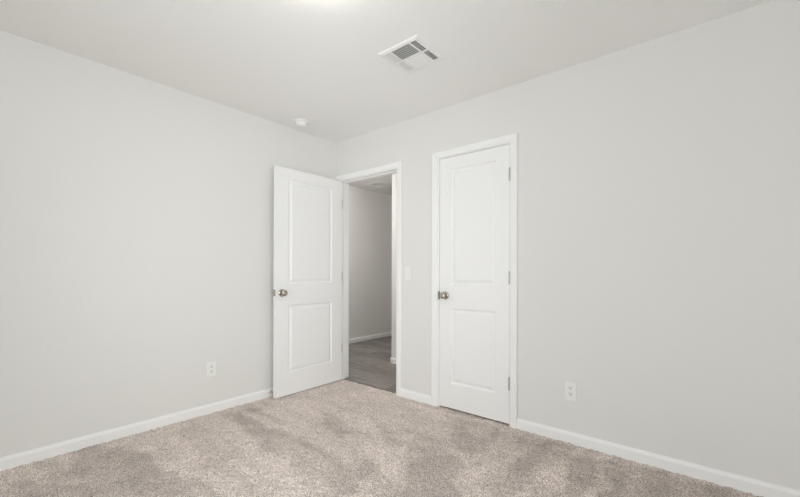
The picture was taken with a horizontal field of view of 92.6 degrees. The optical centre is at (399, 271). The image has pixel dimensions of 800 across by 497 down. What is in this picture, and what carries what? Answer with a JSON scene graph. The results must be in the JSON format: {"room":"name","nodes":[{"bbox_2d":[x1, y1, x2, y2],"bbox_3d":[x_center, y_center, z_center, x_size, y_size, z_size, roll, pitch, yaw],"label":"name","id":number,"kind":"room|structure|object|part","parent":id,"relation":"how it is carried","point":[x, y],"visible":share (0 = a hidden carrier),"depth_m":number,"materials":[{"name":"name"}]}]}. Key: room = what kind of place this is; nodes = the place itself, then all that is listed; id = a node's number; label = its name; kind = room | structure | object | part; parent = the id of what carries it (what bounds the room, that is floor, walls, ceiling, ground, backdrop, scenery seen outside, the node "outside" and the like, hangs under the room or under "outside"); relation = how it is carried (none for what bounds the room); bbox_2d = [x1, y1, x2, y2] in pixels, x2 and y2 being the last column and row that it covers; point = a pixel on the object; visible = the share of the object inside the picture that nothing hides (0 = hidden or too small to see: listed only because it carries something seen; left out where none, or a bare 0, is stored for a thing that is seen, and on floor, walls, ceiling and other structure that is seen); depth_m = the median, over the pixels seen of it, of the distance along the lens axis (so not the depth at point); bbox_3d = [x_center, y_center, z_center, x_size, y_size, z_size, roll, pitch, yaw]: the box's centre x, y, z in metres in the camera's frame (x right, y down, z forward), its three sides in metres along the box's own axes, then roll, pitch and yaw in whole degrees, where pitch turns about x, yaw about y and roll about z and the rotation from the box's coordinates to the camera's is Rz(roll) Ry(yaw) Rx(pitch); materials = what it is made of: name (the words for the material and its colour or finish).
{"room":"empty bedroom","nodes":[
{"label":"empty bedroom","id":0,"kind":"room"},
{"bbox_2d":[0,30,335,457],"bbox_3d":[-1.844,-0.119,2.651,0.120,2.440,3.530,0,0,40],"label":"wall","id":1,"kind":"structure","parent":0,"point":[137,213],"depth_m":2.54,"materials":[{"name":"white paint"}]},
{"bbox_2d":[0,388,272,470],"bbox_3d":[-1.762,1.076,2.649,0.013,0.090,3.397,0,0,40],"label":"baseboard","id":2,"kind":"structure","parent":1,"relation":"attached to","point":[38,454],"depth_m":2.53,"materials":[{"name":"white paint"}]},
{"bbox_2d":[207,361,215,376],"bbox_3d":[-1.477,0.761,2.991,0.009,0.115,0.070,0,0,40],"label":"wall outlet","id":3,"kind":"object","parent":1,"relation":"attached to","point":[211,366],"visible":1,"depth_m":2.99,"materials":[{"name":"white plastic"}]},
{"bbox_2d":[349,185,391,338],"bbox_3d":[-0.482,-0.116,6.364,0.120,2.440,3.910,0,0,40],"label":"wall","id":4,"kind":"structure","parent":0,"point":[370,212],"depth_m":6.25,"materials":[{"name":"white paint"}]},
{"bbox_2d":[349,331,391,343],"bbox_3d":[-0.434,1.085,6.321,0.013,0.090,3.670,0,0,40],"label":"baseboard","id":5,"kind":"structure","parent":4,"relation":"attached to","point":[364,338],"depth_m":6.25,"materials":[{"name":"white paint"}]},
{"bbox_2d":[0,336,763,496],"bbox_3d":[0.325,1.129,3.376,4.962,0.054,7.208,0,0,40],"label":"floor","id":6,"kind":"structure","parent":0,"point":[340,438],"depth_m":2.25,"materials":[{"name":"carpet"}]},
{"bbox_2d":[0,0,772,194],"bbox_3d":[0.328,-1.384,3.382,5.190,0.100,7.440,0,0,40],"label":"ceiling","id":7,"kind":"structure","parent":0,"point":[318,62],"depth_m":2.22,"materials":[{"name":"white paint"}]},
{"bbox_2d":[293,119,309,127],"bbox_3d":[-0.878,-1.313,3.402,0.142,0.048,0.142,0,0,40],"label":"smoke detector","id":8,"kind":"object","parent":7,"relation":"attached to","point":[301,123],"visible":1,"depth_m":3.37,"materials":[{"name":"white plastic"}]},
{"bbox_3d":[-0.878,-1.331,3.402,0.142,0.012,0.142,0,0,40],"label":"plate","id":9,"kind":"part","parent":8,"relation":"part of","materials":[{"name":"white plastic"}]},
{"bbox_2d":[365,182,391,187],"bbox_3d":[-0.325,-1.331,5.863,0.302,0.010,0.302,0,0,40],"label":"ceiling vent","id":10,"kind":"object","parent":7,"relation":"in","point":[375,184],"visible":1,"depth_m":5.84,"materials":[{"name":"white metal"}]},
{"bbox_2d":[378,34,446,73],"bbox_3d":[0.079,-1.330,2.360,0.302,0.010,0.302,0,0,40],"label":"ceiling vent","id":11,"kind":"object","parent":7,"relation":"in","point":[413,54],"visible":1,"depth_m":2.34,"materials":[{"name":"white metal"}]},
{"bbox_2d":[391,173,396,357],"bbox_3d":[1.260,-0.112,5.405,1.119,2.440,2.900,0,0,40],"label":"wall","id":12,"kind":"structure","parent":0,"point":[394,176],"depth_m":4.63,"materials":[{"name":"white paint"}]},
{"bbox_2d":[390,357,395,363],"bbox_3d":[1.248,1.089,5.404,1.132,0.090,2.913,0,0,40],"label":"baseboard","id":13,"kind":"structure","parent":12,"relation":"attached to","point":[392,360],"depth_m":4.63,"materials":[{"name":"white paint"}]},
{"bbox_2d":[336,0,799,490],"bbox_3d":[0.756,-0.113,2.851,3.847,2.440,0.120,0,0,40],"label":"wall","id":14,"kind":"structure","parent":0,"point":[659,178],"depth_m":2.18,"materials":[{"name":"white paint"}]},
{"bbox_2d":[335,161,401,396],"bbox_3d":[-0.286,0.065,3.726,0.886,2.099,0.153,0,0,40],"label":"door frame","id":15,"kind":"structure","parent":14,"relation":"attached to","point":[396,167],"depth_m":3.71,"materials":[{"name":"white paint"}]},
{"bbox_2d":[273,165,341,398],"bbox_3d":[-0.848,0.088,3.608,0.151,2.018,0.781,0,0,39],"label":"door","id":16,"kind":"structure","parent":15,"relation":"attached to","point":[307,265],"depth_m":3.55,"materials":[{"name":"white paint"}]},
{"bbox_3d":[-1.010,0.185,3.327,0.050,0.055,0.055,0,0,39],"label":"knob","id":17,"kind":"part","parent":16,"relation":"part of","materials":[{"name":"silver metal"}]},
{"bbox_3d":[-0.242,0.062,3.778,0.886,2.094,0.016,0,0,40],"label":"casing","id":18,"kind":"part","parent":15,"relation":"part of","materials":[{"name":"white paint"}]},
{"bbox_2d":[405,267,411,279],"bbox_3d":[0.071,0.013,3.341,0.070,0.115,0.010,0,0,40],"label":"light switch","id":19,"kind":"object","parent":14,"relation":"attached to","point":[408,270],"visible":1,"depth_m":3.33,"materials":[{"name":"white plastic"}]},
{"bbox_2d":[439,144,509,423],"bbox_3d":[0.571,0.087,2.952,0.610,2.014,0.151,0,0,40],"label":"door","id":20,"kind":"structure","parent":14,"relation":"in","point":[474,295],"depth_m":2.92,"materials":[{"name":"white paint"}]},
{"bbox_3d":[0.347,0.192,3.073,0.055,0.055,0.050,0,0,40],"label":"knob","id":21,"kind":"part","parent":20,"relation":"part of","materials":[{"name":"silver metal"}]},
{"bbox_2d":[431,133,517,428],"bbox_3d":[0.591,0.067,2.989,0.737,2.099,0.153,0,0,40],"label":"door frame","id":22,"kind":"structure","parent":14,"relation":"attached to","point":[512,139],"depth_m":2.84,"materials":[{"name":"white paint"}]},
{"bbox_2d":[565,381,575,400],"bbox_3d":[1.104,0.773,2.473,0.070,0.115,0.009,0,0,40],"label":"wall outlet","id":23,"kind":"object","parent":14,"relation":"attached to","point":[570,388],"visible":1,"depth_m":2.47,"materials":[{"name":"white plastic"}]},
{"bbox_2d":[400,388,799,496],"bbox_3d":[1.050,1.082,2.515,2.721,0.090,0.013,0,0,40],"label":"baseboard","id":24,"kind":"structure","parent":14,"relation":"attached to","point":[740,483],"depth_m":2.17,"materials":[{"name":"white paint"}]}
]}

